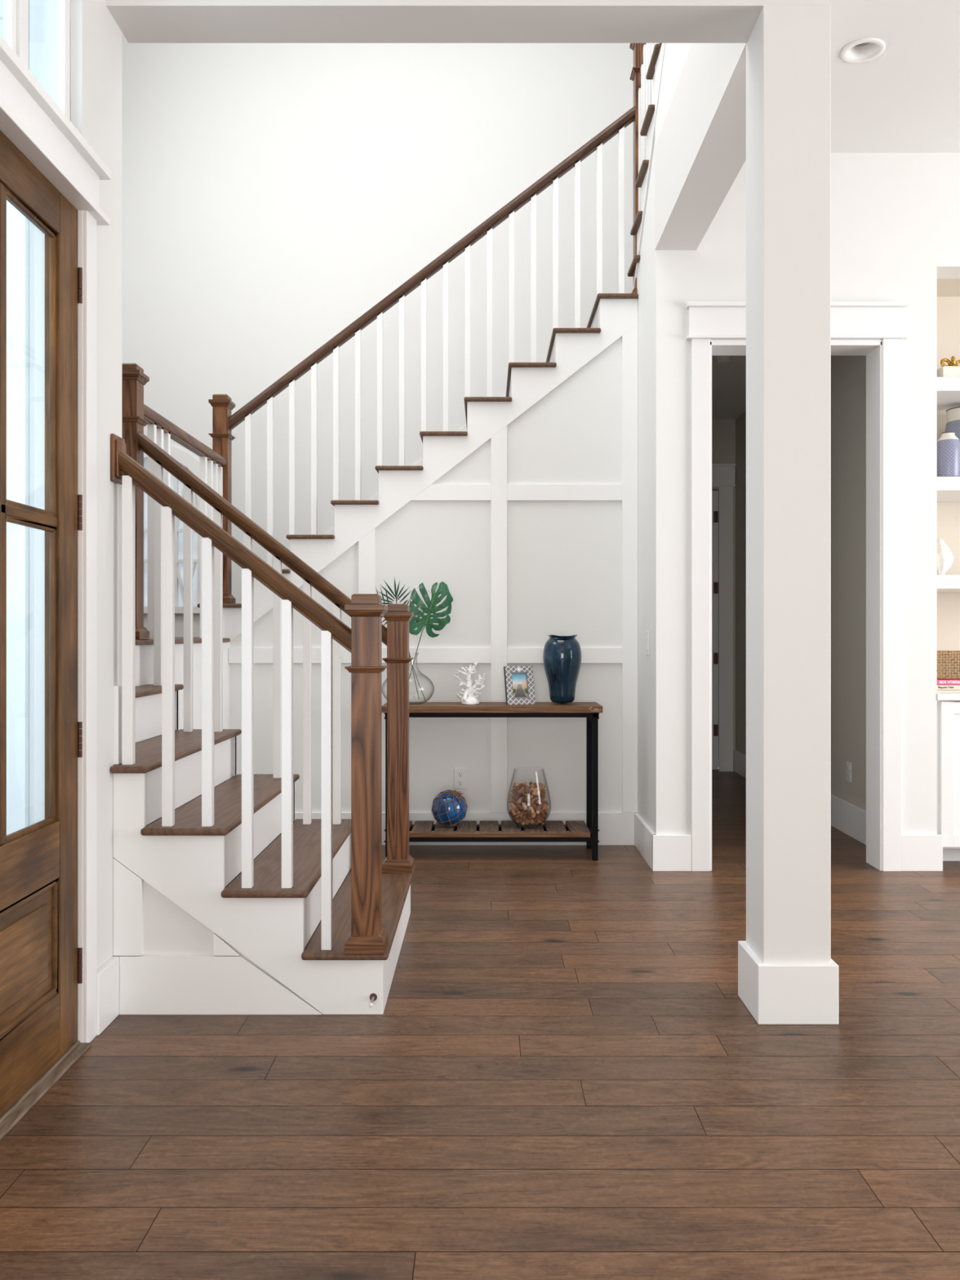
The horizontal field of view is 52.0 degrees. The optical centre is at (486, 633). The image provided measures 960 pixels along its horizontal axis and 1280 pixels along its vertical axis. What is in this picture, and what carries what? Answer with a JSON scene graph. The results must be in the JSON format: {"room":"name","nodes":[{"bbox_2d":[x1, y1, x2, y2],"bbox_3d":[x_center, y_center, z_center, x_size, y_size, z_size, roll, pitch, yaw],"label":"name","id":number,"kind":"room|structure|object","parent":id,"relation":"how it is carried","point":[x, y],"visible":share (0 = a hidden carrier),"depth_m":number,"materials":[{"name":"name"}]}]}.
{"room":"entrance hall","nodes":[
{"label":"entrance hall","id":0,"kind":"room"},
{"bbox_2d":[0,0,4,39],"bbox_3d":[-2.200,-0.688,3.092,1.400,3.916,0.015,0,0,0],"label":"window","id":1,"kind":"structure","parent":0,"point":[2,2],"depth_m":3.09,"materials":[{"name":"glass"}]},
{"bbox_2d":[28,0,29,826],"bbox_3d":[-2.125,-1.880,3.166,1.550,6.200,0.131,0,0,0],"label":"wall","id":2,"kind":"structure","parent":0,"point":[28,0],"depth_m":3.10,"materials":[{"name":"paint"}]},
{"bbox_2d":[0,0,122,970],"bbox_3d":[-1.273,-0.628,-0.085,0.155,3.697,6.631,0,0,0],"label":"wall","id":3,"kind":"structure","parent":0,"point":[95,37],"depth_m":3.06,"materials":[{"name":"paint"}]},
{"bbox_2d":[4,0,70,120],"bbox_3d":[-1.250,-1.688,2.470,0.040,0.509,0.885,0,0,0],"label":"window","id":4,"kind":"structure","parent":3,"relation":"in","point":[15,11],"depth_m":2.88,"materials":[{"name":"glass"}]},
{"bbox_2d":[0,129,82,1116],"bbox_3d":[-1.228,-0.025,2.483,0.057,2.454,0.900,0,0,1],"label":"door","id":5,"kind":"structure","parent":3,"relation":"in","point":[41,958],"depth_m":2.77,"materials":[{"name":"brown wood"}]},
{"bbox_2d":[6,0,28,835],"bbox_3d":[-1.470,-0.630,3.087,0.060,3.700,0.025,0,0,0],"label":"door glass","id":6,"kind":"structure","parent":5,"relation":"in","point":[17,224],"depth_m":3.08,"materials":[{"name":"glass"}]},
{"bbox_2d":[0,1040,91,1140],"bbox_3d":[-1.259,1.212,2.471,0.183,0.017,0.883,0,0,0],"label":"threshold","id":7,"kind":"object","parent":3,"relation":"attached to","point":[37,1091],"depth_m":2.62,"materials":[{"name":"brown wood"}]},
{"bbox_2d":[0,35,111,225],"bbox_3d":[-1.173,-1.336,2.470,0.045,0.168,1.100,0,0,0],"label":"trim","id":8,"kind":"structure","parent":3,"relation":"attached to","point":[28,113],"depth_m":2.63,"materials":[{"name":"paint"}]},
{"bbox_2d":[35,209,82,1042],"bbox_3d":[-1.264,-0.025,2.470,0.142,2.490,0.917,0,0,0],"label":"trim","id":9,"kind":"structure","parent":3,"relation":"attached to","point":[39,235],"depth_m":2.91,"materials":[{"name":"paint"}]},
{"bbox_2d":[82,210,96,1042],"bbox_3d":[-1.188,-0.018,2.470,0.015,2.475,1.030,0,0,0],"label":"trim","id":10,"kind":"structure","parent":3,"relation":"attached to","point":[89,222],"depth_m":2.92,"materials":[{"name":"paint"}]},
{"bbox_2d":[96,956,119,1035],"bbox_3d":[-1.185,1.127,-0.124,0.021,0.187,6.551,0,0,0],"label":"baseboard","id":11,"kind":"structure","parent":3,"relation":"attached to","point":[107,975],"depth_m":3.05,"materials":[{"name":"paint"}]},
{"bbox_2d":[113,483,122,764],"bbox_3d":[-1.188,-0.040,3.192,0.016,0.920,0.073,0,0,0],"label":"trim","id":12,"kind":"structure","parent":3,"relation":"attached to","point":[117,690],"depth_m":3.19,"materials":[{"name":"paint"}]},
{"bbox_2d":[135,637,230,742],"bbox_3d":[-2.106,0.623,5.037,1.279,1.195,3.605,0,0,0],"label":"stair landing","id":13,"kind":"structure","parent":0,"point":[144,647],"depth_m":4.83,"materials":[{"name":"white wood"}]},
{"bbox_2d":[122,363,226,639],"bbox_3d":[-1.530,-0.564,4.935,0.126,1.177,1.542,0,0,0],"label":"landing railing","id":14,"kind":"object","parent":13,"relation":"on","point":[136,415],"visible":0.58,"depth_m":4.41,"materials":[{"name":"brown wood"}]},
{"bbox_2d":[122,33,633,637],"bbox_3d":[-0.325,-1.880,6.920,4.850,6.200,0.150,0,0,0],"label":"wall","id":15,"kind":"structure","parent":0,"point":[274,194],"depth_m":6.84,"materials":[{"name":"paint"}]},
{"bbox_2d":[143,445,199,613],"bbox_3d":[-2.298,-0.729,6.854,0.920,1.177,0.089,0,0,0],"label":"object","id":16,"kind":"structure","parent":15,"relation":"in","point":[188,461],"depth_m":6.86,"materials":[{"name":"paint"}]},
{"bbox_2d":[0,769,959,1279],"bbox_3d":[1.450,1.250,2.700,9.100,0.060,12.400,0,0,0],"label":"floor","id":17,"kind":"structure","parent":0,"point":[564,1073],"depth_m":2.50,"materials":[{"name":"brown wood"}]},
{"bbox_2d":[110,684,415,1014],"bbox_3d":[-0.969,0.633,3.733,1.314,1.173,1.224,0,0,0],"label":"staircase","id":18,"kind":"structure","parent":17,"relation":"on","point":[188,939],"depth_m":3.15,"materials":[{"name":"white wood"}]},
{"bbox_2d":[111,433,387,954],"bbox_3d":[-0.759,0.189,3.176,0.872,1.652,0.126,0,0,0],"label":"railing","id":19,"kind":"object","parent":18,"relation":"on","point":[366,935],"visible":1,"depth_m":3.15,"materials":[{"name":"brown wood"}]},
{"bbox_2d":[137,431,413,873],"bbox_3d":[-0.901,0.072,4.227,1.172,1.885,0.126,0,0,0],"label":"railing","id":20,"kind":"object","parent":18,"relation":"on","point":[395,636],"visible":0.86,"depth_m":4.21,"materials":[{"name":"brown wood"}]},
{"bbox_2d":[368,993,377,1007],"bbox_3d":[-0.361,1.164,3.113,0.025,0.025,0.075,0,0,0],"label":"doorstop","id":21,"kind":"object","parent":18,"relation":"attached to","point":[373,997],"visible":1,"depth_m":3.14,"materials":[{"name":"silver metal"}]},
{"bbox_2d":[197,298,637,844],"bbox_3d":[-0.392,-0.409,6.245,2.536,3.258,1.199,0,0,0],"label":"paneled wall","id":22,"kind":"structure","parent":17,"relation":"on","point":[526,512],"depth_m":5.69,"materials":[{"name":"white wood"}]},
{"bbox_2d":[208,106,635,603],"bbox_3d":[-0.370,-1.626,5.750,2.472,2.907,0.126,0,0,0],"label":"railing","id":23,"kind":"object","parent":22,"relation":"on","point":[223,420],"visible":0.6,"depth_m":5.73,"materials":[{"name":"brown wood"}]},
{"bbox_2d":[453,768,466,789],"bbox_3d":[-0.148,0.838,5.686,0.073,0.120,0.009,0,0,0],"label":"wall outlet","id":24,"kind":"object","parent":22,"relation":"attached to","point":[460,774],"visible":1,"depth_m":5.68,"materials":[{"name":"white plastic"}]},
{"bbox_2d":[457,772,463,777],"bbox_3d":[-0.148,0.814,5.684,0.033,0.027,0.004,0,0,0],"label":"receptacle","id":25,"kind":"object","parent":24,"relation":"attached to","point":[460,774],"depth_m":5.68,"materials":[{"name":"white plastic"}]},
{"bbox_2d":[457,780,463,785],"bbox_3d":[-0.148,0.862,5.684,0.033,0.027,0.004,0,0,0],"label":"receptacle","id":26,"kind":"object","parent":24,"relation":"attached to","point":[460,782],"depth_m":5.68,"materials":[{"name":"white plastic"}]},
{"bbox_2d":[382,702,602,860],"bbox_3d":[0.032,0.805,5.447,1.189,0.830,0.345,0,0,0],"label":"console table","id":27,"kind":"object","parent":17,"relation":"on","point":[579,831],"visible":0.73,"depth_m":5.29,"materials":[{"name":"brown wood"}]},
{"bbox_2d":[431,789,467,826],"bbox_3d":[-0.203,0.965,5.440,0.195,0.206,0.198,0,0,-39],"label":"float","id":28,"kind":"object","parent":27,"relation":"on","point":[449,807],"visible":1,"depth_m":5.37,"materials":[{"name":"glass"}]},
{"bbox_2d":[453,661,484,704],"bbox_3d":[-0.095,0.274,5.439,0.174,0.241,0.103,0,0,-2],"label":"ornament","id":29,"kind":"object","parent":27,"relation":"on","point":[469,697],"visible":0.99,"depth_m":5.43,"materials":[{"name":"white ceramic"}]},
{"bbox_2d":[503,666,535,705],"bbox_3d":[0.183,0.294,5.438,0.163,0.229,0.085,0,0,-17],"label":"picture frame","id":30,"kind":"object","parent":27,"relation":"on","point":[518,680],"visible":1,"depth_m":5.43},
{"bbox_2d":[511,673,528,697],"bbox_3d":[0.185,0.286,5.432,0.091,0.136,0.002,0,-13,-17],"label":"photo","id":31,"kind":"object","parent":30,"relation":"attached to","point":[519,680],"depth_m":5.43},
{"bbox_2d":[542,634,582,703],"bbox_3d":[0.423,0.197,5.460,0.214,0.385,0.214,0,0,10],"label":"vase","id":32,"kind":"object","parent":27,"relation":"on","point":[562,655],"visible":1,"depth_m":5.39,"materials":[{"name":"blue ceramic"}]},
{"bbox_3d":[0.237,0.907,5.440,0.244,0.317,0.244,0,0,0],"label":"glass vase","id":33,"kind":"object","parent":27,"relation":"on","visible":0},
{"bbox_2d":[509,794,513,802],"bbox_3d":[0.140,0.912,5.435,0.022,0.045,0.039,0,0,15],"label":"cork","id":34,"kind":"object","parent":33,"relation":"in","point":[511,797],"visible":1,"depth_m":5.43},
{"bbox_2d":[510,808,516,815],"bbox_3d":[0.152,0.975,5.383,0.040,0.044,0.022,0,0,41],"label":"cork","id":35,"kind":"object","parent":33,"relation":"in","point":[513,811],"visible":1,"depth_m":5.37,"materials":[{"name":"beige wood"}]},
{"bbox_2d":[511,802,516,809],"bbox_3d":[0.152,0.945,5.387,0.022,0.033,0.045,0,0,-23],"label":"cork","id":36,"kind":"object","parent":33,"relation":"in","point":[513,806],"visible":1,"depth_m":5.38,"materials":[{"name":"beige wood"}]},
{"bbox_2d":[513,793,521,800],"bbox_3d":[0.172,0.896,5.391,0.044,0.042,0.022,0,0,-28],"label":"cork","id":37,"kind":"object","parent":33,"relation":"in","point":[518,795],"visible":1,"depth_m":5.38,"materials":[{"name":"brown wood"}]},
{"bbox_2d":[514,784,521,792],"bbox_3d":[0.176,0.851,5.402,0.042,0.043,0.022,0,0,28],"label":"cork","id":38,"kind":"object","parent":33,"relation":"in","point":[519,786],"visible":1,"depth_m":5.39,"materials":[{"name":"brown wood"}]},
{"bbox_2d":[515,803,523,810],"bbox_3d":[0.183,0.944,5.355,0.044,0.040,0.022,0,0,28],"label":"cork","id":39,"kind":"object","parent":33,"relation":"in","point":[518,806],"visible":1,"depth_m":5.35,"materials":[{"name":"brown wood"}]},
{"bbox_2d":[516,796,522,804],"bbox_3d":[0.184,0.913,5.375,0.022,0.036,0.045,0,0,32],"label":"cork","id":40,"kind":"object","parent":33,"relation":"in","point":[519,800],"visible":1,"depth_m":5.36,"materials":[{"name":"beige wood"}]},
{"bbox_2d":[517,786,524,794],"bbox_3d":[0.194,0.859,5.391,0.045,0.038,0.022,0,0,-41],"label":"cork","id":41,"kind":"object","parent":33,"relation":"in","point":[522,788],"visible":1,"depth_m":5.38,"materials":[{"name":"brown wood"}]},
{"bbox_2d":[518,809,524,817],"bbox_3d":[0.195,0.984,5.363,0.041,0.044,0.022,0,0,-39],"label":"cork","id":42,"kind":"object","parent":33,"relation":"in","point":[522,812],"visible":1,"depth_m":5.36,"materials":[{"name":"brown wood"}]},
{"bbox_2d":[521,794,525,801],"bbox_3d":[0.210,0.896,5.380,0.022,0.041,0.044,0,0,26],"label":"cork","id":43,"kind":"object","parent":33,"relation":"in","point":[523,798],"visible":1,"depth_m":5.37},
{"bbox_2d":[521,813,527,820],"bbox_3d":[0.215,0.997,5.360,0.045,0.039,0.022,0,0,-31],"label":"cork","id":44,"kind":"object","parent":33,"relation":"in","point":[524,817],"visible":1,"depth_m":5.35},
{"bbox_2d":[521,802,527,810],"bbox_3d":[0.210,0.941,5.355,0.022,0.041,0.044,0,0,-22],"label":"cork","id":45,"kind":"object","parent":33,"relation":"in","point":[523,804],"visible":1,"depth_m":5.35,"materials":[{"name":"beige wood"}]},
{"bbox_2d":[521,789,528,796],"bbox_3d":[0.215,0.873,5.373,0.044,0.040,0.022,0,0,14],"label":"cork","id":46,"kind":"object","parent":33,"relation":"in","point":[522,792],"visible":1,"depth_m":5.37,"materials":[{"name":"brown wood"}]},
{"bbox_2d":[524,785,528,793],"bbox_3d":[0.219,0.849,5.363,0.022,0.045,0.038,0,0,-4],"label":"cork","id":47,"kind":"object","parent":33,"relation":"in","point":[526,787],"visible":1,"depth_m":5.36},
{"bbox_2d":[526,808,531,817],"bbox_3d":[0.232,0.974,5.342,0.022,0.045,0.038,0,0,-14],"label":"cork","id":48,"kind":"object","parent":33,"relation":"in","point":[529,811],"visible":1,"depth_m":5.33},
{"bbox_2d":[524,794,533,799],"bbox_3d":[0.234,0.892,5.358,0.022,0.027,0.043,0,0,43],"label":"cork","id":49,"kind":"object","parent":33,"relation":"in","point":[529,797],"visible":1,"depth_m":5.35,"materials":[{"name":"brown wood"}]},
{"bbox_2d":[526,815,533,820],"bbox_3d":[0.243,1.002,5.355,0.042,0.024,0.022,0,0,-37],"label":"cork","id":50,"kind":"object","parent":33,"relation":"in","point":[528,818],"visible":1,"depth_m":5.34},
{"bbox_2d":[526,799,533,804],"bbox_3d":[0.240,0.912,5.357,0.022,0.023,0.042,0,0,-36],"label":"cork","id":51,"kind":"object","parent":33,"relation":"in","point":[530,801],"visible":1,"depth_m":5.34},
{"bbox_2d":[528,786,533,793],"bbox_3d":[0.241,0.855,5.367,0.045,0.037,0.022,0,0,43],"label":"cork","id":52,"kind":"object","parent":33,"relation":"in","point":[531,789],"visible":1,"depth_m":5.36,"materials":[{"name":"brown wood"}]},
{"bbox_2d":[528,805,534,813],"bbox_3d":[0.247,0.959,5.355,0.036,0.045,0.022,0,0,42],"label":"cork","id":53,"kind":"object","parent":33,"relation":"in","point":[531,807],"visible":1,"depth_m":5.35,"materials":[{"name":"beige wood"}]},
{"bbox_2d":[531,787,537,795],"bbox_3d":[0.264,0.863,5.368,0.022,0.045,0.039,0,0,31],"label":"cork","id":54,"kind":"object","parent":33,"relation":"in","point":[534,792],"visible":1,"depth_m":5.36,"materials":[{"name":"brown wood"}]},
{"bbox_2d":[531,795,538,801],"bbox_3d":[0.265,0.905,5.375,0.045,0.032,0.022,0,0,-34],"label":"cork","id":55,"kind":"object","parent":33,"relation":"in","point":[536,797],"visible":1,"depth_m":5.37,"materials":[{"name":"brown wood"}]},
{"bbox_2d":[533,814,541,822],"bbox_3d":[0.278,1.005,5.356,0.044,0.040,0.022,0,0,-7],"label":"cork","id":56,"kind":"object","parent":33,"relation":"in","point":[535,819],"visible":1,"depth_m":5.35,"materials":[{"name":"brown wood"}]},
{"bbox_2d":[534,803,542,810],"bbox_3d":[0.286,0.946,5.365,0.042,0.043,0.022,0,0,18],"label":"cork","id":57,"kind":"object","parent":33,"relation":"in","point":[540,805],"visible":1,"depth_m":5.36,"materials":[{"name":"brown wood"}]},
{"bbox_2d":[536,783,543,791],"bbox_3d":[0.295,0.844,5.404,0.022,0.041,0.044,0,0,-38],"label":"cork","id":58,"kind":"object","parent":33,"relation":"in","point":[539,786],"visible":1,"depth_m":5.40,"materials":[{"name":"brown wood"}]},
{"bbox_2d":[537,796,544,802],"bbox_3d":[0.297,0.908,5.386,0.022,0.028,0.044,0,0,-39],"label":"cork","id":59,"kind":"object","parent":33,"relation":"in","point":[540,799],"visible":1,"depth_m":5.37,"materials":[{"name":"brown wood"}]},
{"bbox_2d":[538,808,544,814],"bbox_3d":[0.299,0.969,5.376,0.022,0.038,0.045,0,0,-44],"label":"cork","id":60,"kind":"object","parent":33,"relation":"in","point":[541,811],"visible":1,"depth_m":5.36,"materials":[{"name":"brown wood"}]},
{"bbox_2d":[538,813,546,817],"bbox_3d":[0.310,0.994,5.385,0.045,0.036,0.022,0,0,-39],"label":"cork","id":61,"kind":"object","parent":33,"relation":"in","point":[544,815],"visible":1,"depth_m":5.38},
{"bbox_2d":[539,791,545,797],"bbox_3d":[0.304,0.882,5.402,0.022,0.036,0.045,0,0,-38],"label":"cork","id":62,"kind":"object","parent":33,"relation":"in","point":[541,794],"visible":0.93,"depth_m":5.39,"materials":[{"name":"brown wood"}]},
{"bbox_2d":[541,803,546,810],"bbox_3d":[0.316,0.955,5.406,0.035,0.045,0.022,0,0,43],"label":"cork","id":63,"kind":"object","parent":33,"relation":"in","point":[544,806],"visible":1,"depth_m":5.40,"materials":[{"name":"brown wood"}]},
{"bbox_3d":[-0.433,0.249,5.450,0.292,0.286,0.292,0,0,0],"label":"glass vase","id":64,"kind":"object","parent":27,"relation":"on","visible":0},
{"bbox_2d":[375,577,426,701],"bbox_3d":[-0.473,0.027,5.448,0.290,0.688,0.066,0,0,3],"label":"frond","id":65,"kind":"object","parent":64,"relation":"in","point":[388,587],"visible":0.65,"depth_m":5.45,"materials":[{"name":"green plant"}]},
{"bbox_2d":[407,597,423,699],"bbox_3d":[-0.397,0.076,5.420,0.104,0.581,0.099,0,0,-27],"label":"frond","id":66,"kind":"object","parent":64,"relation":"in","point":[410,597],"visible":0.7,"depth_m":5.46,"materials":[{"name":"green plant"}]},
{"bbox_2d":[408,581,453,679],"bbox_3d":[-0.316,0.019,5.433,0.270,0.620,0.126,0,0,0],"label":"monstera leaf","id":67,"kind":"object","parent":64,"relation":"in","point":[442,588],"visible":0.97,"depth_m":5.41,"materials":[{"name":"green plant"}]},
{"bbox_2d":[737,4,838,1024],"bbox_3d":[0.975,-0.378,3.193,0.252,3.195,0.250,0,0,0],"label":"pillar","id":68,"kind":"structure","parent":17,"relation":"on","point":[788,974],"depth_m":3.09,"materials":[{"name":"paint"}]},
{"bbox_2d":[937,693,959,861],"bbox_3d":[3.011,0.764,5.290,1.376,0.911,0.456,0,0,0],"label":"base cabinet","id":69,"kind":"object","parent":17,"relation":"on","point":[948,704],"visible":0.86,"depth_m":5.08,"materials":[{"name":"paint"}]},
{"bbox_2d":[937,693,959,700],"bbox_3d":[3.011,0.326,5.290,1.376,0.034,0.456,0,0,0],"label":"countertop","id":70,"kind":"structure","parent":69,"relation":"on","point":[940,696],"depth_m":5.06,"materials":[{"name":"paint"}]},
{"bbox_2d":[937,377,959,592],"bbox_3d":[3.011,-0.792,5.296,1.376,2.195,0.443,0,0,0],"label":"bookcase","id":71,"kind":"object","parent":70,"relation":"on","point":[948,388],"visible":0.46,"depth_m":5.07,"materials":[{"name":"paint"}]},
{"bbox_2d":[937,537,953,574],"bbox_3d":[2.396,-0.405,5.202,0.137,0.203,0.137,0,0,0],"label":"shell","id":72,"kind":"object","parent":71,"relation":"on","point":[944,556],"visible":0.54,"depth_m":5.15,"materials":[{"name":"white ceramic"}]},
{"bbox_2d":[937,431,959,476],"bbox_3d":[2.442,-0.935,5.200,0.121,0.250,0.121,0,0,0],"label":"jar","id":73,"kind":"object","parent":71,"relation":"on","point":[948,445],"visible":0.79,"depth_m":5.15,"materials":[{"name":"blue ceramic"}]},
{"bbox_2d":[937,366,959,377],"bbox_3d":[2.499,-1.359,5.225,0.241,0.068,0.210,0,0,0],"label":"decorative box","id":74,"kind":"object","parent":71,"relation":"on","point":[944,371],"visible":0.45,"depth_m":5.12,"materials":[{"name":"white"}]},
{"bbox_2d":[940,355,959,366],"bbox_3d":[2.453,-1.424,5.169,0.149,0.070,0.058,0,0,-20],"label":"ornament","id":75,"kind":"object","parent":74,"relation":"on","point":[953,362],"visible":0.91,"depth_m":5.15,"materials":[{"name":"gold metal"}]},
{"bbox_2d":[944,406,959,440],"bbox_3d":[2.612,-1.018,5.385,0.190,0.416,0.190,0,0,0],"label":"jar","id":76,"kind":"object","parent":71,"relation":"on","point":[953,415],"visible":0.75,"depth_m":5.34,"materials":[{"name":"blue ceramic"}]},
{"bbox_2d":[937,689,959,693],"bbox_3d":[2.469,0.301,5.232,0.262,0.017,0.216,0,0,0],"label":"book","id":77,"kind":"object","parent":70,"relation":"on","point":[938,691],"visible":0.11,"depth_m":5.13,"materials":[{"name":"beige paper"}]},
{"bbox_2d":[937,684,959,689],"bbox_3d":[2.469,0.280,5.232,0.262,0.027,0.216,0,0,0],"label":"book","id":78,"kind":"object","parent":77,"relation":"on","point":[939,686],"visible":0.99,"depth_m":5.13,"materials":[{"name":"white paper"}]},
{"bbox_2d":[937,679,959,684],"bbox_3d":[2.473,0.253,5.233,0.255,0.029,0.214,0,0,0],"label":"book","id":79,"kind":"object","parent":78,"relation":"on","point":[940,682],"visible":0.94,"depth_m":5.13,"materials":[{"name":"pink paper"}]},
{"bbox_2d":[937,650,959,679],"bbox_3d":[2.439,0.164,5.221,0.206,0.150,0.161,0,0,0],"label":"basket","id":80,"kind":"object","parent":79,"relation":"on","point":[948,661],"visible":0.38,"depth_m":5.14,"materials":[{"name":"beige wicker"}]},
{"bbox_2d":[634,43,696,870],"bbox_3d":[0.969,-0.850,5.067,0.228,4.139,3.555,0,0,0],"label":"wall","id":81,"kind":"structure","parent":0,"point":[666,279],"depth_m":5.07,"materials":[{"name":"paint"}]},
{"bbox_2d":[106,0,830,43],"bbox_3d":[-0.056,-2.226,3.192,2.278,0.502,0.196,0,0,0],"label":"beam","id":82,"kind":"structure","parent":81,"relation":"attached to","point":[140,21],"depth_m":3.17,"materials":[{"name":"paint"}]},
{"bbox_2d":[654,43,746,249],"bbox_3d":[0.976,-2.237,4.178,0.214,0.525,1.777,0,0,0],"label":"beam","id":83,"kind":"structure","parent":81,"relation":"attached to","point":[700,148],"depth_m":4.21,"materials":[{"name":"paint"}]},
{"bbox_2d":[711,419,735,749],"bbox_3d":[1.625,-0.380,8.785,1.250,3.200,0.130,0,0,0],"label":"wall","id":84,"kind":"structure","parent":0,"point":[723,431],"depth_m":8.72,"materials":[{"name":"paint"}]},
{"bbox_2d":[711,463,735,771],"bbox_3d":[1.653,-0.140,8.727,1.105,2.720,0.095,0,0,0],"label":"door","id":85,"kind":"structure","parent":84,"relation":"in","point":[722,474],"depth_m":8.70,"materials":[{"name":"paint"}]},
{"bbox_2d":[711,355,746,419],"bbox_3d":[1.625,-1.910,7.071,1.250,0.020,3.658,0,0,0],"label":"ceiling","id":86,"kind":"structure","parent":0,"point":[728,380],"depth_m":7.64,"materials":[{"name":"paint"}]},
{"bbox_2d":[586,293,638,328],"bbox_3d":[1.367,-1.943,6.239,1.456,0.024,1.188,0,0,0],"label":"landing","id":87,"kind":"object","parent":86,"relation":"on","point":[600,295],"visible":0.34,"depth_m":5.65,"materials":[{"name":"brown wood"}]},
{"bbox_2d":[627,43,665,289],"bbox_3d":[1.466,-2.470,4.600,1.248,1.139,2.600,0,0,0],"label":"staircase","id":88,"kind":"structure","parent":87,"relation":"on","point":[646,164],"depth_m":5.30,"materials":[{"name":"brown wood"}]},
{"bbox_2d":[629,43,658,293],"bbox_3d":[0.912,-3.143,5.061,0.126,2.375,1.523,0,0,0],"label":"railing","id":89,"kind":"object","parent":88,"relation":"on","point":[642,52],"visible":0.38,"depth_m":5.69,"materials":[{"name":"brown wood"}]},
{"bbox_2d":[713,355,731,364],"bbox_3d":[1.620,-1.878,6.740,0.124,0.044,0.124,0,0,0],"label":"smoke detector","id":90,"kind":"object","parent":86,"relation":"attached to","point":[718,359],"visible":0.94,"depth_m":6.71,"materials":[{"name":"white plastic"}]},
{"bbox_2d":[735,355,866,810],"bbox_3d":[2.230,-0.380,7.071,0.040,3.200,3.658,0,0,0],"label":"wall","id":91,"kind":"structure","parent":0,"point":[848,373],"depth_m":6.08,"materials":[{"name":"paint"}]},
{"bbox_2d":[733,749,866,844],"bbox_3d":[2.200,1.124,6.982,0.020,0.192,3.475,0,0,0],"label":"baseboard","id":92,"kind":"structure","parent":91,"relation":"attached to","point":[850,819],"depth_m":6.01,"materials":[{"name":"paint"}]},
{"bbox_2d":[846,760,851,782],"bbox_3d":[2.204,0.840,5.980,0.009,0.120,0.073,0,0,0],"label":"wall outlet","id":93,"kind":"object","parent":91,"relation":"attached to","point":[848,763],"visible":1,"depth_m":5.97,"materials":[{"name":"white plastic"}]},
{"bbox_2d":[696,152,959,834],"bbox_3d":[3.542,-0.628,5.154,4.917,3.697,0.175,0,0,0],"label":"wall","id":94,"kind":"structure","parent":0,"point":[895,216],"depth_m":5.07,"materials":[{"name":"paint"}]},
{"bbox_2d":[690,338,901,871],"bbox_3d":[1.593,-0.146,5.057,1.077,2.733,0.020,0,0,0],"label":"trim","id":95,"kind":"structure","parent":94,"relation":"attached to","point":[700,348],"depth_m":5.05,"materials":[{"name":"paint"}]},
{"bbox_2d":[710,339,882,871],"bbox_3d":[1.593,-0.146,5.150,0.912,2.732,0.190,0,0,0],"label":"trim","id":96,"kind":"structure","parent":94,"relation":"attached to","point":[872,349],"depth_m":5.12,"materials":[{"name":"paint"}]},
{"bbox_2d":[686,301,908,339],"bbox_3d":[1.595,-1.605,5.045,1.130,0.185,0.045,0,0,0],"label":"trim","id":97,"kind":"structure","parent":94,"relation":"attached to","point":[712,320],"depth_m":5.04,"materials":[{"name":"paint"}]},
{"bbox_2d":[652,834,942,871],"bbox_3d":[1.600,1.127,5.058,1.490,0.186,0.018,0,0,0],"label":"baseboard","id":98,"kind":"structure","parent":94,"relation":"attached to","point":[670,852],"depth_m":5.05,"materials":[{"name":"paint"}]},
{"bbox_2d":[830,0,959,152],"bbox_3d":[2.400,-2.554,0.775,7.500,0.153,8.650,0,0,0],"label":"ceiling","id":99,"kind":"structure","parent":0,"point":[908,100],"depth_m":4.41,"materials":[{"name":"paint"}]},
{"bbox_2d":[840,37,885,63],"bbox_3d":[1.600,-2.550,4.178,0.200,0.160,0.200,0,0,0],"label":"recessed light","id":100,"kind":"object","parent":99,"relation":"in","point":[864,50],"visible":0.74,"depth_m":4.21,"materials":[{"name":"paint"}]},
{"bbox_2d":[834,37,892,62],"bbox_3d":[1.600,-2.489,4.178,0.181,0.023,0.181,0,0,0],"label":"trim","id":101,"kind":"structure","parent":99,"relation":"attached to","point":[886,40],"depth_m":4.13,"materials":[{"name":"paint"}]},
{"bbox_2d":[937,296,959,650],"bbox_3d":[2.985,-0.480,5.570,1.470,3.400,0.100,0,0,0],"label":"wall","id":102,"kind":"structure","parent":0,"point":[948,307],"depth_m":5.52,"materials":[{"name":"paint"}]},
{"bbox_2d":[937,278,959,296],"bbox_3d":[3.025,-0.380,5.381,1.550,3.200,0.278,0,0,0],"label":"wall","id":103,"kind":"structure","parent":0,"point":[945,286],"depth_m":5.37,"materials":[{"name":"paint"}]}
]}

